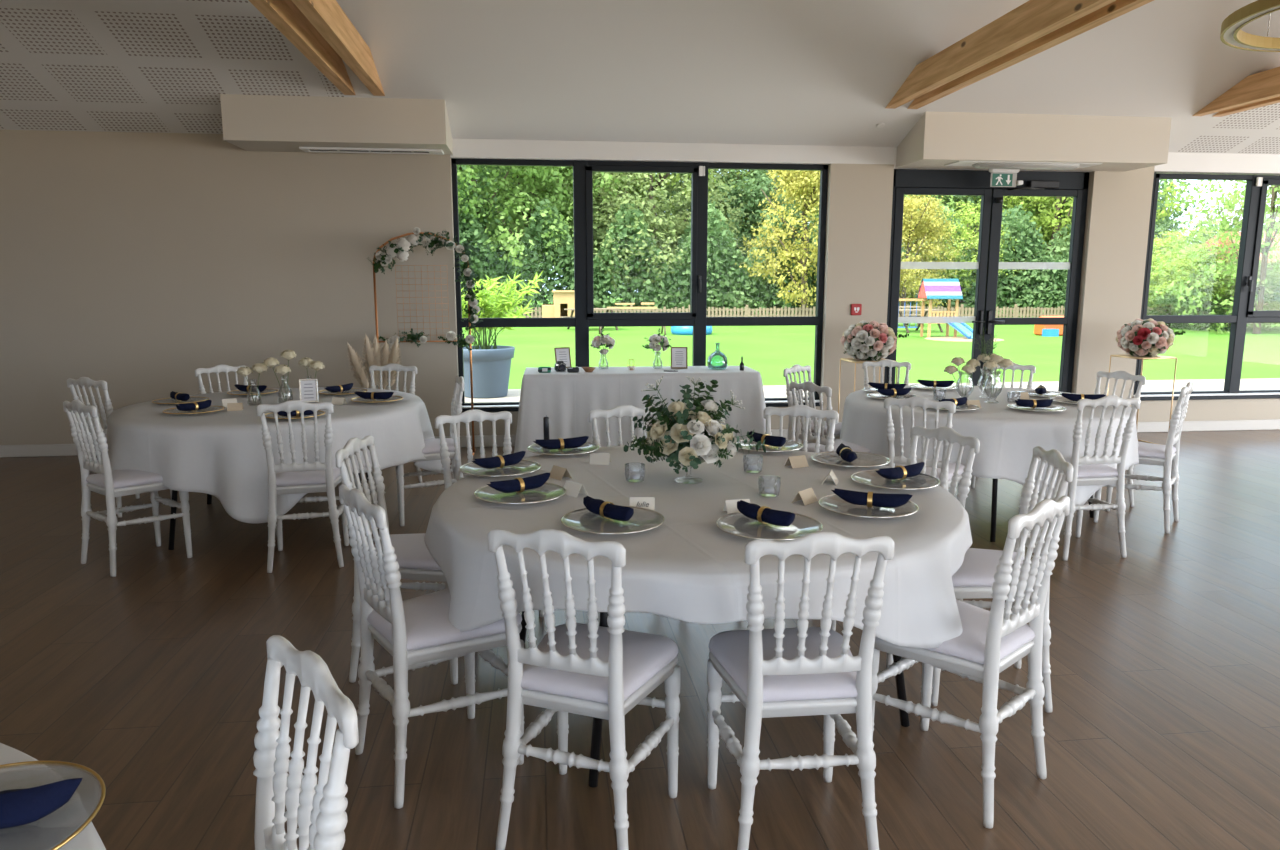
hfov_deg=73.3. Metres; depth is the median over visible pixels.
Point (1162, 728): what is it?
floor
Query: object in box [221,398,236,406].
name card
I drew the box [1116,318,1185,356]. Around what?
flower ball
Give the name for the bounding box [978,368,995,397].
glass vase
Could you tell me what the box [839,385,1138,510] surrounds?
tablecloth
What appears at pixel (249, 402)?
glass bottle vase
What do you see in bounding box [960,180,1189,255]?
tree
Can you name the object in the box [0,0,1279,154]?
ceiling
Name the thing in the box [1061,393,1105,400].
rolled napkin
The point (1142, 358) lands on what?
stand
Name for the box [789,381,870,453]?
chair
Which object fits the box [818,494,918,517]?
charger plate
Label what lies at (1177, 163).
trim
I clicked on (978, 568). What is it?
seat cushion
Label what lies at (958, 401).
rolled napkin
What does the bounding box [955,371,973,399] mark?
glass vase
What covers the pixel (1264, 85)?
roof beam
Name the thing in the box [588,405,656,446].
chair
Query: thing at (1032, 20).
roof beam
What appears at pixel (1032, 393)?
charger plate
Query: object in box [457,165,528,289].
tree
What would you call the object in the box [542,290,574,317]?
playhouse
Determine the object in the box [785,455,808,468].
name card
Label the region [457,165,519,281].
tree
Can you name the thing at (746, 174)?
tree
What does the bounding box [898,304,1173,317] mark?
fence
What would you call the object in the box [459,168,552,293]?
tree
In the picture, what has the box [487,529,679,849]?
chair
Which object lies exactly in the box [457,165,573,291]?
tree
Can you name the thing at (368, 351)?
pampas plume
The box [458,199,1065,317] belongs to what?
hedge
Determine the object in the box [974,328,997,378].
foliage
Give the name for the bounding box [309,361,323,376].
flower
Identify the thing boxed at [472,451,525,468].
rolled napkin
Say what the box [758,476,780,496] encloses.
glass tumbler
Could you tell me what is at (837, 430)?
seat cushion
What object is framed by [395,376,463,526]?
chair
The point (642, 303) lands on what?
picnic table
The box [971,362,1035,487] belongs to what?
chair
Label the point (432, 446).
seat cushion
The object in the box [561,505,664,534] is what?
charger plate
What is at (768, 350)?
ground
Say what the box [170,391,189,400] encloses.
rolled napkin
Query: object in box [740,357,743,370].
bottle
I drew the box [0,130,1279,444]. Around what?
wall
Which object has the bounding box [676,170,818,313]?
tree
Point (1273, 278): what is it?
tree
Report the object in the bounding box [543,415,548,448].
taper candle
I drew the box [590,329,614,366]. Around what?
bouquet
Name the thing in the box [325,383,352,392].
rolled napkin
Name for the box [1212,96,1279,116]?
roof beam
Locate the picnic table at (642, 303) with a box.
[607,302,656,312]
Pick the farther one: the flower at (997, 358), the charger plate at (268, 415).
the flower at (997, 358)
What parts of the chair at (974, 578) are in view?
leg, seat frame, post, rail, crest rail, post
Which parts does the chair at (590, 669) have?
post, crest rail, rail, leg, seat frame, post, leg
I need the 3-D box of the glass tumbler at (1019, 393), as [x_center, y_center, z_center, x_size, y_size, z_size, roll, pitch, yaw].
[2.438,-0.182,5.612,0.080,0.066,0.080,-1,9,-7]
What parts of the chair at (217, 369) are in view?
post, crest rail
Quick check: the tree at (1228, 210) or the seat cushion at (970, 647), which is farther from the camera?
the tree at (1228, 210)
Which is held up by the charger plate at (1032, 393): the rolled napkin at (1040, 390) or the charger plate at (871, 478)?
the rolled napkin at (1040, 390)
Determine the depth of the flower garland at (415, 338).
7.53 m
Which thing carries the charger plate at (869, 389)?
on the tablecloth at (1007, 436)
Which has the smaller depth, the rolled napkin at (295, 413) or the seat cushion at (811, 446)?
the rolled napkin at (295, 413)
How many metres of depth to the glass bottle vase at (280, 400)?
5.53 m
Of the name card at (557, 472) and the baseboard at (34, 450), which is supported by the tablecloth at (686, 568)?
the name card at (557, 472)
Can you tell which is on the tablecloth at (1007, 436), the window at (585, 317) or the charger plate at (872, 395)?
the charger plate at (872, 395)
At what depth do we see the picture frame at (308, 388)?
5.59 m
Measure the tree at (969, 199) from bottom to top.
13.702 m
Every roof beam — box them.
[249,0,355,94]
[292,0,384,95]
[886,0,1115,108]
[907,0,1153,108]
[1193,67,1279,115]
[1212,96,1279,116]
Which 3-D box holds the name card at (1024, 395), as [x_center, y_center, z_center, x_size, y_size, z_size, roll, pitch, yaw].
[2.560,-0.197,5.768,0.085,0.045,0.056,0,9,-2]
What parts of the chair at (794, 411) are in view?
post, crest rail, post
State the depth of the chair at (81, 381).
5.61 m
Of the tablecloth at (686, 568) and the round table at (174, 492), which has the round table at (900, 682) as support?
the tablecloth at (686, 568)
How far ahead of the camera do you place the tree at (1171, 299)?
29.70 m
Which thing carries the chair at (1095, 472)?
on the floor
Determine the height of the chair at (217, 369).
0.928 m
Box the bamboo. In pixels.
[461,271,545,348]
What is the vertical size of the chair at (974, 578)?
0.928 m
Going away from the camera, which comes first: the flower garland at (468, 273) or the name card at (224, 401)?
the name card at (224, 401)
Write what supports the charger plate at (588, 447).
on the tablecloth at (686, 568)
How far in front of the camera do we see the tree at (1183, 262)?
29.95 m
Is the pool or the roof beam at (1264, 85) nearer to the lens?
the roof beam at (1264, 85)
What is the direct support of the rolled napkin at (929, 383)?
on the charger plate at (919, 386)
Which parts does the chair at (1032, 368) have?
leg, crest rail, post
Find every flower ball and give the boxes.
[840,320,908,360]
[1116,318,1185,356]
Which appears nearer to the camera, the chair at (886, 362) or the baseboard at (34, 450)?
the chair at (886, 362)
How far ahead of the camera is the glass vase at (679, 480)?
3.38 m
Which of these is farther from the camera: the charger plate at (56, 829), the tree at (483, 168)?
the tree at (483, 168)
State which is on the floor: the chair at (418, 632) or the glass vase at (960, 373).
the chair at (418, 632)
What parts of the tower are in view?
swing seat, post, post, roof panel, roof panel, roof panel, roof panel, railing, roof panel, roof panel, post, post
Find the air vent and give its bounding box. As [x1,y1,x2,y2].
[299,147,443,154]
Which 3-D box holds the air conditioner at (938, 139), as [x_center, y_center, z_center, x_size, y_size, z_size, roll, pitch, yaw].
[3.631,-2.634,7.993,2.340,0.432,0.590,-1,9,-7]
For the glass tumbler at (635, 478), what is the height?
0.066 m
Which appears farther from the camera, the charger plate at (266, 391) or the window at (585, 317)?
the window at (585, 317)
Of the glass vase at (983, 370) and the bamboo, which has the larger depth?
the bamboo
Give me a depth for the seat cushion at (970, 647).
2.51 m
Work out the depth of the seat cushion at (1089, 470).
4.79 m
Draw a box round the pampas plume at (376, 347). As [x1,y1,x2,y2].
[371,336,383,388]
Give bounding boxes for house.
[1171,232,1279,323]
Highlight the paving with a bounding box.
[465,378,1279,402]
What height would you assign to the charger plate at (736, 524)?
0.021 m
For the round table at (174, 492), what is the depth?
4.98 m
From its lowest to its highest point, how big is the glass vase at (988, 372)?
0.205 m
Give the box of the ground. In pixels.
[462,294,1279,388]
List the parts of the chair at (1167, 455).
leg, leg, seat frame, post, rail, post, crest rail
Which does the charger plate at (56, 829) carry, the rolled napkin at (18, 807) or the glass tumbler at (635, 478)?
the rolled napkin at (18, 807)
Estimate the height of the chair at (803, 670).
0.928 m
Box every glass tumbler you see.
[625,463,644,482]
[743,455,762,472]
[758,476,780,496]
[933,389,945,399]
[1007,391,1020,402]
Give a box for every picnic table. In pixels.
[561,308,619,329]
[607,302,656,312]
[898,306,926,324]
[899,309,943,332]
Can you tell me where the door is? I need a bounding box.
[884,169,1088,392]
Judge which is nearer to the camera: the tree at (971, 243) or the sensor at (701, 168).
the sensor at (701, 168)
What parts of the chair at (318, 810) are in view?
post, rail, crest rail, post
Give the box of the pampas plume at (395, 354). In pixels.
[385,336,401,386]
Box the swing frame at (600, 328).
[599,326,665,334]
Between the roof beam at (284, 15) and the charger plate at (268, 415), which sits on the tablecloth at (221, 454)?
the charger plate at (268, 415)
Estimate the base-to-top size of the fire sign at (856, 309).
0.110 m
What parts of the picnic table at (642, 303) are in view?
rail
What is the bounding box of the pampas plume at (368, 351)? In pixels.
[362,335,378,385]
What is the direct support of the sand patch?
on the ground
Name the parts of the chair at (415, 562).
post, crest rail, post, seat frame, leg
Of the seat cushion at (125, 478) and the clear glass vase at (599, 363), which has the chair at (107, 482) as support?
the seat cushion at (125, 478)
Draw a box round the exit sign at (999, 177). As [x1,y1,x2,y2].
[989,169,1022,186]
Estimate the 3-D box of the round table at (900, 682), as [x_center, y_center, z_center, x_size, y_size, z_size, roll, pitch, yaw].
[0.209,0.623,3.291,1.876,0.750,1.876,5,10,26]
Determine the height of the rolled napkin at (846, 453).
0.058 m
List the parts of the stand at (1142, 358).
leg, leg, plate, leg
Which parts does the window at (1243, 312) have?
sill, handle, sash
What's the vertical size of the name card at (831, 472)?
0.045 m
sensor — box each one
[699,166,704,175]
[1256,177,1262,185]
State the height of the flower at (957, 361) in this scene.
0.256 m
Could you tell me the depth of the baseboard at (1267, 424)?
9.00 m
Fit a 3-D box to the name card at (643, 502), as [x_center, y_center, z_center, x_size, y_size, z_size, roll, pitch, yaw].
[0.007,0.268,2.933,0.085,0.045,0.056,0,9,1]
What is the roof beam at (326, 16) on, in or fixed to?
attached to the ceiling
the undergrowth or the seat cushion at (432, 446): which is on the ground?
the undergrowth
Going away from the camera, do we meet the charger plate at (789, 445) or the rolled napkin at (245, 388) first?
the charger plate at (789, 445)
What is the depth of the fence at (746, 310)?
36.95 m
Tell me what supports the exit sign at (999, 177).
attached to the wall
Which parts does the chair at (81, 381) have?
post, crest rail, rail, post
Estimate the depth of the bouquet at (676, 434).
3.25 m
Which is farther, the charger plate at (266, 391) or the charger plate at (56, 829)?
the charger plate at (266, 391)
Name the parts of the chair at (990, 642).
leg, leg, seat frame, post, rail, crest rail, post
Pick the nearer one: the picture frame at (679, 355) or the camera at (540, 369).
the camera at (540, 369)
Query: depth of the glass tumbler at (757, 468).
3.52 m
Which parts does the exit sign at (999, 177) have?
sign plate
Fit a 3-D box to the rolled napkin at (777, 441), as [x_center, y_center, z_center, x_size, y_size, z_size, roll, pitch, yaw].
[0.597,0.070,4.053,0.072,0.058,0.230,-7,12,-38]
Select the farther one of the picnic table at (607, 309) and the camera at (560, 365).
the picnic table at (607, 309)
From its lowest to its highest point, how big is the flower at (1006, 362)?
0.256 m
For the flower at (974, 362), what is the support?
in the glass vase at (960, 373)
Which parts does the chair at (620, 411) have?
post, crest rail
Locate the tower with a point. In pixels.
(949, 289)
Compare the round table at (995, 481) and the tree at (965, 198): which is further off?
the tree at (965, 198)
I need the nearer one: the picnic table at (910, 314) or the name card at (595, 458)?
the name card at (595, 458)
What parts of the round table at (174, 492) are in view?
leg, leg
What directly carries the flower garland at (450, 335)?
attached to the stand at (406, 234)
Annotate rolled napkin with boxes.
[0,778,82,828]
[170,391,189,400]
[176,400,211,410]
[234,384,266,392]
[277,410,313,416]
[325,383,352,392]
[354,391,393,399]
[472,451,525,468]
[487,472,549,492]
[533,436,588,449]
[583,496,633,520]
[737,500,794,525]
[748,431,785,446]
[832,488,912,507]
[836,443,856,461]
[868,382,905,388]
[875,462,924,479]
[876,388,910,396]
[916,379,953,387]
[939,397,966,405]
[1015,399,1052,407]
[1035,385,1046,394]
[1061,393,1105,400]
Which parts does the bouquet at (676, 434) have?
lace flower, lace flower, lace flower, lace flower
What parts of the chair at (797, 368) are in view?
post, crest rail, post, seat frame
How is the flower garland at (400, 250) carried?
attached to the stand at (406, 234)
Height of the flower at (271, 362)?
0.287 m
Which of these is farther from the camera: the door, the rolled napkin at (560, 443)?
the door
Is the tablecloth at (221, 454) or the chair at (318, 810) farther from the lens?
the tablecloth at (221, 454)
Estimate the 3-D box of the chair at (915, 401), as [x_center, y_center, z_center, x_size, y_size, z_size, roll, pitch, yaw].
[1.608,0.273,4.877,0.412,0.928,0.468,5,11,30]
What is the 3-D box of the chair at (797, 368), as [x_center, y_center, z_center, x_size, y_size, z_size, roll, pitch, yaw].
[1.341,0.026,6.379,0.468,0.928,0.412,8,12,41]
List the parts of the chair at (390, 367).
post, crest rail, post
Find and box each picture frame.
[299,379,318,402]
[554,347,571,367]
[671,347,687,368]
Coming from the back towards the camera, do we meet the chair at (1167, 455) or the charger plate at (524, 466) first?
the chair at (1167, 455)
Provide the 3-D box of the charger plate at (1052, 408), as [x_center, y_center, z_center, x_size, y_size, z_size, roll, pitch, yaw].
[2.421,-0.101,5.256,0.332,0.021,0.332,7,12,36]
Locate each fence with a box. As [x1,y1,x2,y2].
[505,305,815,317]
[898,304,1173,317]
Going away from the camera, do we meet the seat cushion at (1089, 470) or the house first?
the seat cushion at (1089, 470)
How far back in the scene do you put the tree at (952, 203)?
46.13 m
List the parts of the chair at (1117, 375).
post, crest rail, post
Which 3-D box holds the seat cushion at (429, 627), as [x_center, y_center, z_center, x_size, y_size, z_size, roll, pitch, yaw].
[-0.625,0.604,2.739,0.409,0.047,0.412,-7,11,-35]
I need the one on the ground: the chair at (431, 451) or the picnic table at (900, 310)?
the picnic table at (900, 310)
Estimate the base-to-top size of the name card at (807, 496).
0.045 m
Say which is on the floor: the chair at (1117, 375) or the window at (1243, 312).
the chair at (1117, 375)
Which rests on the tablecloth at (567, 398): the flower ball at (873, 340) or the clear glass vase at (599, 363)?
the clear glass vase at (599, 363)
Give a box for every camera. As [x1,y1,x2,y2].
[538,367,550,372]
[554,361,565,370]
[567,366,578,371]
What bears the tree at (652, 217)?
on the ground
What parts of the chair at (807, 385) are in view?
post, crest rail, rail, post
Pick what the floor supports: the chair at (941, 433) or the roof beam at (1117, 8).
the chair at (941, 433)
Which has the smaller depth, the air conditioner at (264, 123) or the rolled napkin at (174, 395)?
the rolled napkin at (174, 395)
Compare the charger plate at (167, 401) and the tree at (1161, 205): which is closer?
the charger plate at (167, 401)
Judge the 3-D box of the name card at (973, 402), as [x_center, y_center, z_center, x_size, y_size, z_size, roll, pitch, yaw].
[2.083,-0.134,5.383,0.085,0.045,0.056,-1,9,-7]
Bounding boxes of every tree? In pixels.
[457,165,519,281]
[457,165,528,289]
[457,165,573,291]
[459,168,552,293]
[476,165,637,294]
[505,166,724,254]
[510,169,762,306]
[549,169,754,301]
[636,169,809,305]
[644,169,756,303]
[670,169,818,305]
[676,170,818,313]
[735,170,819,316]
[806,195,1010,247]
[899,195,968,312]
[903,195,1027,241]
[912,199,1031,306]
[945,196,1071,251]
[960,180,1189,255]
[1003,179,1194,253]
[1147,245,1279,331]
[1148,223,1254,326]
[1151,179,1279,333]
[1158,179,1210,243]
[1174,256,1279,330]
[1191,180,1279,246]
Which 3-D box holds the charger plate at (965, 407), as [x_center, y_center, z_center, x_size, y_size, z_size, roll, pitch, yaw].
[1.913,-0.107,5.296,0.332,0.021,0.332,-4,10,-25]
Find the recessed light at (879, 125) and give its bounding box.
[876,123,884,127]
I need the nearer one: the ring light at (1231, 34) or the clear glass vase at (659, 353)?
the ring light at (1231, 34)
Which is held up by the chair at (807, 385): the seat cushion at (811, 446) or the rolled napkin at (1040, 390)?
the seat cushion at (811, 446)
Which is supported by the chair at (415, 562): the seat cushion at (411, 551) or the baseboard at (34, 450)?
the seat cushion at (411, 551)
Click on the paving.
(772, 391)
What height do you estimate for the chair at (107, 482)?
0.928 m
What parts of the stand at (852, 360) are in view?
leg, leg, plate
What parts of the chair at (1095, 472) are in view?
post, leg, seat frame, rail, crest rail, post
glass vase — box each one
[598,353,607,368]
[653,352,662,368]
[673,457,705,483]
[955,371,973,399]
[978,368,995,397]
[983,370,1002,402]
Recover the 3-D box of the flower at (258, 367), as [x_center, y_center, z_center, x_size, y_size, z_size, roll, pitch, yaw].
[-2.418,-0.269,5.481,0.104,0.257,0.104,-1,9,-7]
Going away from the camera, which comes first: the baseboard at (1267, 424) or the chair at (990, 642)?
the chair at (990, 642)
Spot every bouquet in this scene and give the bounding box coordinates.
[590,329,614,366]
[624,375,765,473]
[642,328,670,365]
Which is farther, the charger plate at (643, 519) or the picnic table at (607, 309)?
the picnic table at (607, 309)
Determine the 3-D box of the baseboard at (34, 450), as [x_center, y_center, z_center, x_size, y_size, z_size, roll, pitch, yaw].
[-2.549,0.173,7.999,10.000,0.110,0.016,-1,9,-7]
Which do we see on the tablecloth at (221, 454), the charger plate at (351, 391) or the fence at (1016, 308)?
the charger plate at (351, 391)
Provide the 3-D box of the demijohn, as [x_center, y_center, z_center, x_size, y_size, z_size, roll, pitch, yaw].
[0.707,-0.629,7.840,0.188,0.238,0.188,-1,9,-7]
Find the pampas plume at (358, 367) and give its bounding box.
[347,342,369,387]
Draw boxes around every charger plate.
[0,761,105,849]
[152,396,208,404]
[162,405,223,414]
[227,389,278,395]
[265,410,324,419]
[318,388,367,395]
[351,395,402,403]
[459,460,540,476]
[474,482,566,503]
[527,442,598,455]
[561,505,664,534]
[716,512,822,540]
[735,439,802,452]
[811,451,889,467]
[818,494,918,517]
[851,470,939,489]
[863,387,910,392]
[866,393,915,399]
[909,384,954,390]
[929,404,979,411]
[1007,403,1065,412]
[1012,390,1061,397]
[1049,397,1077,404]
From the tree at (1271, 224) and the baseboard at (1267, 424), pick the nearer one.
the baseboard at (1267, 424)
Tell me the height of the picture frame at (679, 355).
0.198 m
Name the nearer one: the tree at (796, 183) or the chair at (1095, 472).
the chair at (1095, 472)
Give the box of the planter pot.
[463,345,514,398]
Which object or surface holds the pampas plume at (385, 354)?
in the floor vase
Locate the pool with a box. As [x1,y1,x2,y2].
[671,326,711,334]
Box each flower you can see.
[236,366,253,400]
[251,363,267,402]
[263,357,284,400]
[274,364,290,398]
[280,350,296,399]
[298,357,312,378]
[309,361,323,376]
[944,365,959,389]
[951,357,964,392]
[961,364,975,392]
[966,359,980,391]
[977,353,990,368]
[983,360,997,393]
[990,355,1003,394]
[995,358,1013,392]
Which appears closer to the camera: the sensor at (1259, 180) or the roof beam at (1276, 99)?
the roof beam at (1276, 99)
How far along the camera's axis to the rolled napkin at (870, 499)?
2.91 m
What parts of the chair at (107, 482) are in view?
post, crest rail, rail, post, seat frame, leg, leg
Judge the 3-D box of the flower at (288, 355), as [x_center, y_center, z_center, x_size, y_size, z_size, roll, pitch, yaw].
[-2.276,-0.325,5.588,0.103,0.332,0.107,-1,9,-7]
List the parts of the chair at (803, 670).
leg, post, seat frame, rail, crest rail, leg, post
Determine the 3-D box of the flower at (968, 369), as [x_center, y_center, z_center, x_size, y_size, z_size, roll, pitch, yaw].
[2.127,-0.286,5.579,0.093,0.216,0.091,8,13,42]
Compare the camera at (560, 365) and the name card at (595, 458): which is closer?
the name card at (595, 458)
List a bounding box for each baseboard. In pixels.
[0,429,795,456]
[1137,419,1279,432]
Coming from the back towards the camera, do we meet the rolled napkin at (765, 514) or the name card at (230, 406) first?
the name card at (230, 406)
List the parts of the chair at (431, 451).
leg, seat frame, post, post, crest rail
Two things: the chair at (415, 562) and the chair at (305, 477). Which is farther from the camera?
the chair at (305, 477)
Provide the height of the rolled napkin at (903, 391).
0.058 m
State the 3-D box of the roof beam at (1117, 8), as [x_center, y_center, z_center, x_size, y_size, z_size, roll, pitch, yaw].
[2.880,-2.163,3.246,0.090,0.212,8.626,-1,9,-7]
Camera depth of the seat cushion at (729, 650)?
2.31 m
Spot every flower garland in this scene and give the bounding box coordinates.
[368,227,470,273]
[379,328,428,346]
[438,331,480,352]
[453,239,486,333]
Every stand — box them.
[373,232,475,455]
[838,358,897,413]
[1107,354,1176,444]
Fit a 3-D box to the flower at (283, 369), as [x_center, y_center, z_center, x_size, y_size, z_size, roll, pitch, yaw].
[-2.272,-0.263,5.478,0.101,0.247,0.102,5,11,30]
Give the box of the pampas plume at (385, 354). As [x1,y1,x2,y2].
[378,340,392,389]
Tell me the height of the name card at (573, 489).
0.045 m
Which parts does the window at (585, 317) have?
sash, sill, handle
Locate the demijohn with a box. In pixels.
[707,343,727,369]
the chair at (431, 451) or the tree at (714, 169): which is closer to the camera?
the chair at (431, 451)
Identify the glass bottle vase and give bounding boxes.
[247,379,261,405]
[278,376,292,403]
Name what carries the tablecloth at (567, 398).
on the table
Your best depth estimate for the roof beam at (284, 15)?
5.52 m
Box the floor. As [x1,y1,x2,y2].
[0,430,1279,849]
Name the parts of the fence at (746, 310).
rail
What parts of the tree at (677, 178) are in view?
crown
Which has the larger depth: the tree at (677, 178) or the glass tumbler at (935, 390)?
the tree at (677, 178)
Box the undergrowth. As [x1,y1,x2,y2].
[964,219,1266,316]
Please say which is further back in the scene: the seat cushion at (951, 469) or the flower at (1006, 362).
the flower at (1006, 362)
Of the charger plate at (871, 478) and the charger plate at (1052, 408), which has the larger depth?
the charger plate at (1052, 408)
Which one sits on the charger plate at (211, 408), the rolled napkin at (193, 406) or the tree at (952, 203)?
the rolled napkin at (193, 406)
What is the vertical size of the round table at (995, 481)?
0.750 m
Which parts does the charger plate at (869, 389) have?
dish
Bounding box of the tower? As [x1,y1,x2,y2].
[898,279,972,338]
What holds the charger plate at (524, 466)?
on the tablecloth at (686, 568)
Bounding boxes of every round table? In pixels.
[168,472,368,549]
[519,611,909,786]
[990,479,1093,541]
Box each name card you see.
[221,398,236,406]
[227,403,243,410]
[331,397,346,404]
[550,465,571,480]
[564,481,587,497]
[589,453,610,464]
[630,497,654,510]
[723,499,749,513]
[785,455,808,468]
[792,488,817,504]
[822,470,838,485]
[965,400,980,407]
[1014,392,1029,399]
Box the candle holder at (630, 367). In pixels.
[627,359,634,369]
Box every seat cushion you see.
[86,469,162,488]
[276,468,340,485]
[367,588,521,650]
[374,533,440,569]
[422,438,454,453]
[520,623,677,703]
[708,627,857,701]
[799,439,870,453]
[800,420,841,434]
[895,462,964,480]
[924,600,1034,663]
[952,548,1023,586]
[1058,464,1117,477]
[1138,442,1175,458]
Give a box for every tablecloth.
[0,743,105,849]
[107,387,443,523]
[424,445,971,647]
[514,366,765,457]
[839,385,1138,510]
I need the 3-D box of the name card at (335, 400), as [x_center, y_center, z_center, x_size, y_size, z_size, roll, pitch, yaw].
[-1.931,-0.156,5.517,0.085,0.045,0.056,2,10,13]
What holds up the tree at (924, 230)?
on the ground
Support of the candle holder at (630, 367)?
on the tablecloth at (567, 398)
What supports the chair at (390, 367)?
on the floor
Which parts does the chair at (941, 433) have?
leg, leg, post, crest rail, post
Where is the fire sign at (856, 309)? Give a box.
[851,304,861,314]
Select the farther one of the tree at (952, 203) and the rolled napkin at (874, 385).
the tree at (952, 203)
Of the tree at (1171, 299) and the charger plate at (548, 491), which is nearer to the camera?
the charger plate at (548, 491)
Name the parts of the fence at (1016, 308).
rail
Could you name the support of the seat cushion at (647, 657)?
on the chair at (590, 669)
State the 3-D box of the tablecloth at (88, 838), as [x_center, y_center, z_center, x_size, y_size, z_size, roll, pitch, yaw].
[-1.491,0.882,0.726,1.917,0.453,1.966,-1,9,-7]
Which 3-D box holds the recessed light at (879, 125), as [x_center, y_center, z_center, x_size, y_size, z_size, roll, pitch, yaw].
[2.161,-2.693,7.728,0.071,0.032,0.068,-3,10,-15]
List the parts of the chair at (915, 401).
post, rail, crest rail, post, seat frame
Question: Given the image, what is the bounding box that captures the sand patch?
[924,337,1004,341]
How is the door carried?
in the wall
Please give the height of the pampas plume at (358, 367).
0.651 m
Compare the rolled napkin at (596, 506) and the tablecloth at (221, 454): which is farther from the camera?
the tablecloth at (221, 454)
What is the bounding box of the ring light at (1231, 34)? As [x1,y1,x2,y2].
[1220,0,1279,51]
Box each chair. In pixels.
[63,400,191,576]
[67,377,171,517]
[195,364,247,393]
[253,635,358,849]
[256,400,348,572]
[335,435,457,684]
[339,485,524,808]
[353,363,421,485]
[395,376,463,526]
[435,409,543,616]
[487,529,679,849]
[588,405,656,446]
[707,531,894,849]
[763,405,838,452]
[783,364,841,443]
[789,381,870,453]
[830,426,979,668]
[862,359,910,387]
[872,496,1069,827]
[884,396,964,498]
[916,446,1072,712]
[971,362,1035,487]
[1023,395,1140,560]
[1088,371,1145,511]
[1093,382,1193,533]
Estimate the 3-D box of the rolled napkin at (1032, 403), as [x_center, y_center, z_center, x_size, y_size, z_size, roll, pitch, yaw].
[2.417,-0.132,5.281,0.230,0.058,0.072,0,9,0]
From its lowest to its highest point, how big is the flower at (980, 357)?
0.266 m
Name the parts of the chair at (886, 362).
post, crest rail, post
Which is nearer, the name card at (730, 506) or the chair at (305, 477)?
the name card at (730, 506)
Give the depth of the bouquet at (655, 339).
7.85 m
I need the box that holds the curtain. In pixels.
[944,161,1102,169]
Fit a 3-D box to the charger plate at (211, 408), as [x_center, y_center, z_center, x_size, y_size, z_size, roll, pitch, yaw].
[-2.673,-0.084,5.154,0.332,0.021,0.332,-6,11,-30]
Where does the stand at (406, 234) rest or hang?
on the floor
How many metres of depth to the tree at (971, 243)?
40.42 m
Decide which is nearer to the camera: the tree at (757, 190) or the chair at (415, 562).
the chair at (415, 562)
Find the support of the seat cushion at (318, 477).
on the chair at (305, 477)
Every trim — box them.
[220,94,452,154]
[450,138,1279,174]
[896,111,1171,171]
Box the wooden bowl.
[582,367,595,371]
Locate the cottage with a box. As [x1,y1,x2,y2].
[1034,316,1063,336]
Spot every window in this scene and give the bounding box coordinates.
[451,158,827,411]
[1133,172,1279,400]
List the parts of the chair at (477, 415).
post, crest rail, post, leg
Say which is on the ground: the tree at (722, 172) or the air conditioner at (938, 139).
the tree at (722, 172)
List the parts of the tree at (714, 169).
crown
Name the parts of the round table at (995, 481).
leg, leg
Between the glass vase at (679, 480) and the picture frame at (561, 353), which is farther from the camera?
the picture frame at (561, 353)
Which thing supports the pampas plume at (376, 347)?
in the floor vase
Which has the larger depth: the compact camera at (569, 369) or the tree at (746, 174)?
the tree at (746, 174)
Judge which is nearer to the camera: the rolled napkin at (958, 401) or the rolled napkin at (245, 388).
the rolled napkin at (958, 401)
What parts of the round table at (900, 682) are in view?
leg, leg, leg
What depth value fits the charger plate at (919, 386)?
6.34 m
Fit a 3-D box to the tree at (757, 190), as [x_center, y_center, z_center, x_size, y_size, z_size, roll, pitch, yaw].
[5.234,-12.044,49.715,10.592,10.766,11.467,-8,12,-40]
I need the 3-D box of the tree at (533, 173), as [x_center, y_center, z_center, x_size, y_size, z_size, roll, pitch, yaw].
[-4.912,-13.628,42.324,9.980,14.298,13.725,-2,9,-11]
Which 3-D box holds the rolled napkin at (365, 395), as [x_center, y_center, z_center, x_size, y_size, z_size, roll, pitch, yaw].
[-1.746,-0.192,5.646,0.270,0.058,0.072,1,9,4]
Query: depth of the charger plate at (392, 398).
5.67 m
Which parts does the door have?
handle, handle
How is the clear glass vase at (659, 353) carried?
on the tablecloth at (567, 398)
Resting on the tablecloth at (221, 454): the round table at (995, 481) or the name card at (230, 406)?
the name card at (230, 406)
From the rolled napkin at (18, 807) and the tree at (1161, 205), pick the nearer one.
the rolled napkin at (18, 807)
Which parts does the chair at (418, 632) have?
post, crest rail, rail, post, seat frame, leg, leg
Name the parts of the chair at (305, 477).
post, leg, crest rail, rail, seat frame, post, leg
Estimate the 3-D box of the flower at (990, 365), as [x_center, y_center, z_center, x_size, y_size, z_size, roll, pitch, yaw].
[2.253,-0.296,5.541,0.095,0.246,0.094,-1,9,-7]
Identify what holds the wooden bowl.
on the tablecloth at (567, 398)
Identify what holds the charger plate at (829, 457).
on the tablecloth at (686, 568)
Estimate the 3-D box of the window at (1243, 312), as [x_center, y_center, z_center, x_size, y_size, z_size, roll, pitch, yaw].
[7.163,-1.430,8.983,4.220,2.285,0.172,-1,9,-7]
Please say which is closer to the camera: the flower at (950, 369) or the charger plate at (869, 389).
the flower at (950, 369)

